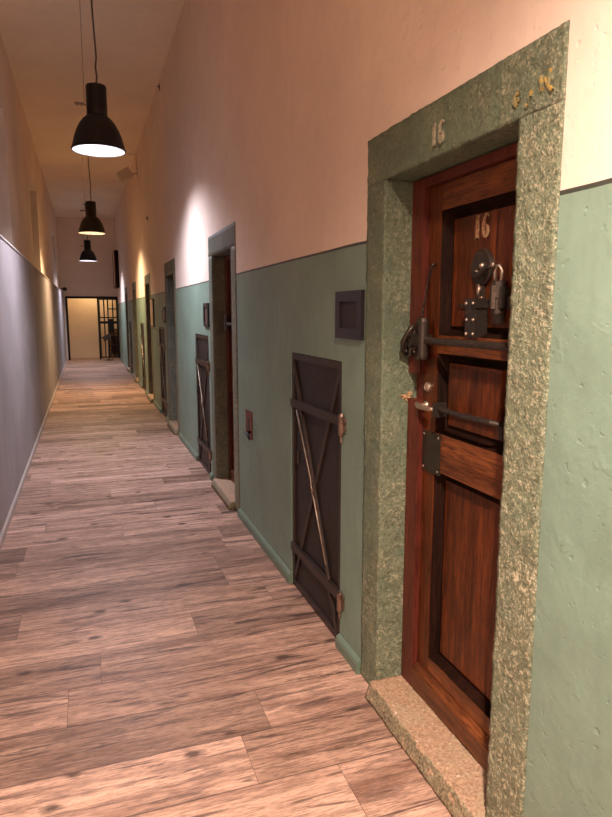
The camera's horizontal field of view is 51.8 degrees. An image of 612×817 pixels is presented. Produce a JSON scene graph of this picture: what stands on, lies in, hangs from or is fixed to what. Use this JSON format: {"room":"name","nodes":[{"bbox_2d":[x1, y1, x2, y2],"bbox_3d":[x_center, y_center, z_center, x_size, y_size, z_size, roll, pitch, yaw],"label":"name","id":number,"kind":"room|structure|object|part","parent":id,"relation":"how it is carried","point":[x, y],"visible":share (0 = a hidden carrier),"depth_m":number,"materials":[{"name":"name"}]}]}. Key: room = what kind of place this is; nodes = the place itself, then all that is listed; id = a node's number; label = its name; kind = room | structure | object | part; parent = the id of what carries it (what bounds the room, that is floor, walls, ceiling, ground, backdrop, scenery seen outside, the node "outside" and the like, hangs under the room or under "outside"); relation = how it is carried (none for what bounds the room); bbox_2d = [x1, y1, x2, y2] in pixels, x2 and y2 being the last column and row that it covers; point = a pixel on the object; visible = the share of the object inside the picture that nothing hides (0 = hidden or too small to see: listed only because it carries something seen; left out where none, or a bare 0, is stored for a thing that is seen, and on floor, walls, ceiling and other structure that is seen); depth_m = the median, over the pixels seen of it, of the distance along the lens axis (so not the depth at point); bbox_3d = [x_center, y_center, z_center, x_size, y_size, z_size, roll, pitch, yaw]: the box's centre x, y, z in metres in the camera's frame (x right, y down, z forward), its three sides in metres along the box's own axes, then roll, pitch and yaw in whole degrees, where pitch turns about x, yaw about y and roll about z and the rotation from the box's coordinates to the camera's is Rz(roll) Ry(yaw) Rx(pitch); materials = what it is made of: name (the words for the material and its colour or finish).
{"room":"prison interior","nodes":[
{"label":"prison interior","id":0,"kind":"room"},
{"bbox_2d":[0,33,59,288],"bbox_3d":[-4.002,-3.071,8.329,0.450,2.350,25.060,-3,9,-19],"label":"wall","id":1,"kind":"structure","parent":0,"point":[27,214],"depth_m":8.37,"materials":[{"name":"beige paint"}]},
{"bbox_2d":[0,237,66,533],"bbox_3d":[-3.986,-0.848,8.675,0.585,2.150,25.060,-3,9,-19],"label":"wall","id":2,"kind":"structure","parent":0,"point":[33,353],"depth_m":6.39,"materials":[{"name":"grey paint"}]},
{"bbox_2d":[0,234,61,291],"bbox_3d":[-3.718,-1.918,8.520,0.097,0.012,24.900,-3,9,-19],"label":"ledge","id":3,"kind":"object","parent":2,"relation":"on","point":[1,236],"visible":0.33,"depth_m":6.89,"materials":[{"name":"paint"}]},
{"bbox_2d":[0,360,66,550],"bbox_3d":[-3.676,0.184,8.857,0.016,0.055,24.900,-3,9,-19],"label":"baseboard","id":4,"kind":"structure","parent":2,"relation":"attached to","point":[16,498],"depth_m":5.76,"materials":[{"name":"grey wood"}]},
{"bbox_2d":[56,217,119,359],"bbox_3d":[-7.119,-3.841,20.450,2.605,4.500,0.160,-3,9,-19],"label":"wall","id":5,"kind":"structure","parent":0,"point":[80,278],"depth_m":20.26,"materials":[{"name":"beige paint"}]},
{"bbox_2d":[65,296,119,359],"bbox_3d":[-6.967,-2.628,20.625,1.615,2.050,0.080,-3,9,-19],"label":"door frame","id":6,"kind":"structure","parent":5,"relation":"in","point":[66,297],"depth_m":20.48,"materials":[{"name":"black metal"}]},
{"bbox_2d":[99,299,118,357],"bbox_3d":[-6.497,-2.640,20.772,0.566,1.930,0.070,-3,9,-19],"label":"gate","id":7,"kind":"object","parent":6,"relation":"attached to","point":[110,322],"visible":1,"depth_m":20.76,"materials":[{"name":"black metal"}]},
{"bbox_2d":[67,298,116,352],"bbox_3d":[-6.922,-3.141,21.826,3.800,2.700,0.100,-3,9,-19],"label":"wall","id":8,"kind":"structure","parent":0,"point":[82,313],"depth_m":21.61,"materials":[{"name":"beige paint"}]},
{"bbox_2d":[70,353,117,357],"bbox_3d":[-6.903,-1.872,21.964,3.800,0.150,0.018,-3,9,-19],"label":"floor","id":9,"kind":"structure","parent":8,"relation":"attached to","point":[73,355],"depth_m":21.72,"materials":[{"name":"beige paint"}]},
{"bbox_2d":[0,0,184,219],"bbox_3d":[-3.032,-4.333,8.477,2.605,0.100,25.060,-3,9,-19],"label":"ceiling","id":10,"kind":"structure","parent":0,"point":[41,39],"depth_m":7.85,"materials":[{"name":"paint"}]},
{"bbox_2d":[79,203,96,261],"bbox_3d":[-6.077,-4.880,17.465,0.484,1.539,0.484,-3,9,-19],"label":"pendant lamp","id":11,"kind":"object","parent":10,"relation":"hanging from","point":[87,254],"visible":0.98,"depth_m":17.43,"materials":[{"name":"black metal"}]},
{"bbox_3d":[-6.077,-4.270,17.559,0.484,0.305,0.484,-3,9,-19],"label":"lamp shade","id":12,"kind":"part","parent":11,"relation":"part of","materials":[{"name":"black metal"}]},
{"bbox_2d":[78,155,105,234],"bbox_3d":[-3.943,-3.979,11.499,0.484,1.514,0.484,-3,9,-19],"label":"pendant lamp","id":13,"kind":"object","parent":10,"relation":"hanging from","point":[91,224],"visible":0.98,"depth_m":11.46,"materials":[{"name":"black metal"}]},
{"bbox_3d":[-3.938,-4.246,11.460,0.034,0.936,0.016,-3,9,-19],"label":"cord","id":14,"kind":"part","parent":13,"relation":"part of","materials":[{"name":"black plastic"}]},
{"bbox_3d":[-3.943,-3.381,11.591,0.484,0.305,0.484,-3,9,-19],"label":"lamp shade","id":15,"kind":"part","parent":13,"relation":"part of","materials":[{"name":"black metal"}]},
{"bbox_2d":[71,0,125,156],"bbox_3d":[-1.897,-3.096,5.660,0.484,1.491,0.484,-3,9,-19],"label":"pendant lamp","id":16,"kind":"object","parent":10,"relation":"hanging from","point":[96,134],"visible":1,"depth_m":5.63,"materials":[{"name":"black metal"}]},
{"bbox_3d":[-1.893,-3.363,5.620,0.034,0.914,0.016,-3,9,-19],"label":"cord","id":17,"kind":"part","parent":16,"relation":"part of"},
{"bbox_3d":[-1.897,-2.510,5.749,0.484,0.305,0.484,-3,9,-19],"label":"lamp shade","id":18,"kind":"part","parent":16,"relation":"part of","materials":[{"name":"black metal"}]},
{"bbox_2d":[0,357,485,816],"bbox_3d":[-3.118,0.121,9.713,2.800,0.080,26.150,-3,9,-19],"label":"floor","id":19,"kind":"structure","parent":0,"point":[156,661],"depth_m":2.86,"materials":[{"name":"brown wood"}]},
{"bbox_2d":[102,334,111,360],"bbox_3d":[-6.412,-1.995,20.409,0.290,0.863,0.260,-6,11,-35],"label":"stand","id":20,"kind":"object","parent":19,"relation":"on","point":[106,337],"visible":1,"depth_m":20.37,"materials":[{"name":"black metal"}]},
{"bbox_2d":[110,329,117,355],"bbox_3d":[-6.543,-2.255,21.720,0.400,0.980,0.300,-3,9,-19],"label":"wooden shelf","id":21,"kind":"object","parent":19,"relation":"on","point":[115,330],"visible":0.4,"depth_m":21.81,"materials":[{"name":"brown wood"}]},
{"bbox_2d":[114,0,611,816],"bbox_3d":[-1.967,-2.116,9.191,0.350,4.500,25.060,-3,9,-19],"label":"wall","id":22,"kind":"structure","parent":0,"point":[263,117],"depth_m":2.67,"materials":[{"name":"green paint"}]},
{"bbox_2d":[112,250,119,288],"bbox_3d":[-5.956,-4.338,19.733,0.125,1.100,1.240,-3,9,-19],"label":"framed board","id":23,"kind":"object","parent":22,"relation":"attached to","point":[115,260],"visible":0.99,"depth_m":19.19,"materials":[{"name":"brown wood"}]},
{"bbox_3d":[-6.003,-4.335,19.717,0.025,1.100,1.240,-3,9,-19],"label":"frame","id":24,"kind":"part","parent":23,"relation":"part of","materials":[{"name":"black wood"}]},
{"bbox_2d":[117,154,137,182],"bbox_3d":[-3.280,-4.415,11.558,0.372,0.506,0.200,-3,9,-19],"label":"loudspeaker","id":25,"kind":"object","parent":22,"relation":"attached to","point":[124,174],"visible":1,"depth_m":11.48,"materials":[{"name":"white plastic"}]},
{"bbox_2d":[125,287,130,371],"bbox_3d":[-4.619,-2.097,16.691,0.321,2.196,1.065,-3,9,-19],"label":"door","id":26,"kind":"structure","parent":22,"relation":"in","point":[128,369],"depth_m":16.97,"materials":[{"name":"stone"}]},
{"bbox_2d":[129,321,132,373],"bbox_3d":[-4.337,-1.504,15.649,0.058,1.327,0.782,-3,9,-19],"label":"hatch","id":27,"kind":"object","parent":22,"relation":"attached to","point":[130,331],"visible":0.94,"depth_m":15.74,"materials":[{"name":"wood"}]},
{"bbox_2d":[132,281,139,383],"bbox_3d":[-3.683,-1.690,14.030,0.321,2.196,1.065,-3,9,-19],"label":"door","id":28,"kind":"structure","parent":22,"relation":"in","point":[137,378],"depth_m":14.30,"materials":[{"name":"stone"}]},
{"bbox_2d":[141,323,145,389],"bbox_3d":[-3.208,-1.012,12.437,0.058,1.327,0.782,-3,9,-19],"label":"hatch","id":29,"kind":"object","parent":22,"relation":"attached to","point":[142,324],"visible":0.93,"depth_m":12.52,"materials":[{"name":"wood"}]},
{"bbox_2d":[144,273,154,402],"bbox_3d":[-2.656,-1.242,11.107,0.321,2.196,1.065,-3,9,-19],"label":"door","id":30,"kind":"structure","parent":22,"relation":"in","point":[151,397],"depth_m":11.39,"materials":[{"name":"stone"}]},
{"bbox_2d":[149,299,154,326],"bbox_3d":[-2.514,-1.567,10.293,0.024,0.444,0.464,-3,9,-19],"label":"wall sign","id":31,"kind":"object","parent":22,"relation":"attached to","point":[152,318],"visible":1,"depth_m":10.21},
{"bbox_2d":[159,327,167,416],"bbox_3d":[-2.108,-0.533,9.309,0.058,1.327,0.782,-3,9,-19],"label":"hatch","id":32,"kind":"object","parent":22,"relation":"attached to","point":[161,329],"visible":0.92,"depth_m":9.37,"materials":[{"name":"wood"}]},
{"bbox_3d":[-2.138,-0.555,9.367,0.019,0.705,0.462,-3,9,-19],"label":"latch rod","id":33,"kind":"part","parent":32,"relation":"part of","materials":[{"name":"metal"}]},
{"bbox_2d":[162,307,165,322],"bbox_3d":[-1.985,-1.308,8.805,0.016,0.220,0.260,-3,9,-19],"label":"wall plaque","id":34,"kind":"object","parent":22,"relation":"attached to","point":[163,308],"visible":1,"depth_m":8.75,"materials":[{"name":"brown wood"}]},
{"bbox_2d":[164,258,179,434],"bbox_3d":[-1.651,-0.804,8.250,0.321,2.196,1.065,-3,9,-19],"label":"door","id":35,"kind":"structure","parent":22,"relation":"in","point":[173,424],"depth_m":8.53,"materials":[{"name":"stone"}]},
{"bbox_2d":[195,334,211,473],"bbox_3d":[-0.998,-0.050,6.153,0.058,1.327,0.782,-3,9,-19],"label":"hatch","id":36,"kind":"object","parent":22,"relation":"attached to","point":[202,362],"visible":0.92,"depth_m":6.20,"materials":[{"name":"wood"}]},
{"bbox_3d":[-1.028,-0.071,6.212,0.019,0.705,0.462,-3,9,-19],"label":"latch rod","id":37,"kind":"part","parent":36,"relation":"part of","materials":[{"name":"metal"}]},
{"bbox_2d":[203,303,209,326],"bbox_3d":[-0.910,-0.854,5.745,0.016,0.212,0.230,-3,9,-19],"label":"wall plaque","id":38,"kind":"object","parent":22,"relation":"attached to","point":[206,321],"visible":1,"depth_m":5.73,"materials":[{"name":"brown wood"}]},
{"bbox_3d":[-0.906,-0.854,5.747,0.007,0.136,0.154,-3,9,-19],"label":"panel","id":39,"kind":"part","parent":38,"relation":"part of","materials":[{"name":"brown wood"}]},
{"bbox_2d":[208,222,239,510],"bbox_3d":[-0.584,-0.340,5.216,0.321,2.196,1.065,-3,9,-19],"label":"door","id":40,"kind":"structure","parent":22,"relation":"in","point":[222,244],"depth_m":5.47,"materials":[{"name":"grey paint"}]},
{"bbox_3d":[-0.550,-0.288,5.236,0.062,1.954,0.746,-3,9,-19],"label":"frame","id":41,"kind":"part","parent":40,"relation":"part of","materials":[{"name":"red wood"}]},
{"bbox_2d":[120,357,360,674],"bbox_3d":[-2.116,0.098,9.392,0.022,0.062,24.900,-3,9,-19],"label":"baseboard","id":42,"kind":"structure","parent":22,"relation":"attached to","point":[343,647],"depth_m":3.95,"materials":[{"name":"green paint"}]},
{"bbox_2d":[245,409,252,439],"bbox_3d":[-0.405,0.117,4.375,0.060,0.193,0.258,-3,9,-19],"label":"lock plate","id":43,"kind":"object","parent":22,"relation":"attached to","point":[249,430],"visible":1,"depth_m":4.38,"materials":[{"name":"red metal"}]},
{"bbox_3d":[-0.388,0.184,4.321,0.051,0.046,0.128,-3,9,-19],"label":"lever","id":44,"kind":"part","parent":43,"relation":"part of","materials":[{"name":"black metal"}]},
{"bbox_2d":[290,353,345,637],"bbox_3d":[0.049,0.406,3.175,0.058,1.327,0.782,-3,9,-19],"label":"hatch","id":45,"kind":"object","parent":22,"relation":"attached to","point":[318,420],"visible":0.97,"depth_m":3.17,"materials":[{"name":"wood"}]},
{"bbox_3d":[-0.052,0.270,3.453,0.030,0.080,0.025,-3,9,-19],"label":"keyhole plate","id":46,"kind":"part","parent":45,"relation":"part of","materials":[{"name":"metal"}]},
{"bbox_3d":[0.019,0.385,3.233,0.019,0.705,0.462,-3,9,-19],"label":"latch rod","id":47,"kind":"part","parent":45,"relation":"part of","materials":[{"name":"metal"}]},
{"bbox_2d":[335,290,364,339],"bbox_3d":[0.181,-0.392,2.640,0.016,0.199,0.276,-3,9,-19],"label":"wall plaque","id":48,"kind":"object","parent":22,"relation":"attached to","point":[349,305],"visible":1,"depth_m":2.62,"materials":[{"name":"brown wood"}]},
{"bbox_3d":[0.185,-0.392,2.642,0.007,0.109,0.186,-3,9,-19],"label":"panel","id":49,"kind":"part","parent":48,"relation":"part of","materials":[{"name":"brown wood"}]},
{"bbox_2d":[360,21,569,816],"bbox_3d":[0.511,0.137,2.102,0.321,2.198,1.068,-3,9,-19],"label":"door","id":50,"kind":"structure","parent":22,"relation":"in","point":[467,184],"depth_m":2.12,"materials":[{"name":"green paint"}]},
{"bbox_3d":[0.441,-0.005,2.297,0.046,0.034,0.125,-3,9,-19],"label":"lever handle","id":51,"kind":"part","parent":50,"relation":"part of","materials":[{"name":"metal"}]},
{"bbox_3d":[0.437,-0.419,2.260,0.036,0.199,0.043,-3,9,-19],"label":"chain","id":52,"kind":"part","parent":50,"relation":"part of","materials":[{"name":"metal"}]},
{"bbox_3d":[0.463,0.162,2.328,0.008,0.151,0.122,-3,9,-19],"label":"iron plate","id":53,"kind":"part","parent":50,"relation":"part of","materials":[{"name":"grey metal"}]},
{"bbox_3d":[0.561,1.065,2.261,0.049,0.155,0.410,-3,9,-19],"label":"rail","id":54,"kind":"part","parent":50,"relation":"part of","materials":[{"name":"brown wood"}]},
{"bbox_3d":[0.545,0.189,2.122,0.062,1.954,0.746,-3,9,-19],"label":"frame","id":55,"kind":"part","parent":50,"relation":"part of","materials":[{"name":"red wood"}]},
{"bbox_3d":[0.557,0.622,2.192,0.036,0.743,0.410,-3,9,-19],"label":"panel","id":56,"kind":"part","parent":50,"relation":"part of","materials":[{"name":"brown wood"}]},
{"bbox_3d":[0.561,0.185,2.127,0.049,0.140,0.410,-3,9,-19],"label":"rail","id":57,"kind":"part","parent":50,"relation":"part of","materials":[{"name":"brown wood"}]},
{"bbox_3d":[0.557,-0.027,2.093,0.036,0.290,0.410,-3,9,-19],"label":"panel","id":58,"kind":"part","parent":50,"relation":"part of","materials":[{"name":"brown wood"}]},
{"bbox_3d":[0.561,-0.202,2.067,0.049,0.063,0.410,-3,9,-19],"label":"rail","id":59,"kind":"part","parent":50,"relation":"part of","materials":[{"name":"brown wood"}]},
{"bbox_3d":[0.557,-0.445,2.029,0.036,0.429,0.410,-3,9,-19],"label":"panel","id":60,"kind":"part","parent":50,"relation":"part of","materials":[{"name":"brown wood"}]},
{"bbox_3d":[0.561,-0.700,1.991,0.049,0.087,0.410,-3,9,-19],"label":"rail","id":61,"kind":"part","parent":50,"relation":"part of","materials":[{"name":"brown wood"}]},
{"bbox_3d":[0.557,-0.374,2.020,0.018,0.053,0.046,0,9,-2],"label":"stem","id":62,"kind":"part","parent":50,"relation":"part of","materials":[{"name":"metal"}]},
{"bbox_3d":[0.555,-0.431,1.973,0.023,0.043,0.123,-2,9,-13],"label":"swing arm","id":63,"kind":"part","parent":50,"relation":"part of","materials":[{"name":"metal"}]},
{"bbox_2d":[489,264,510,323],"bbox_3d":[0.587,-0.350,1.923,0.049,0.180,0.060,-3,9,-19],"label":"padlock","id":64,"kind":"object","parent":50,"relation":"hanging from","point":[499,292],"visible":0.99,"depth_m":1.91,"materials":[{"name":"metal"}]}
]}

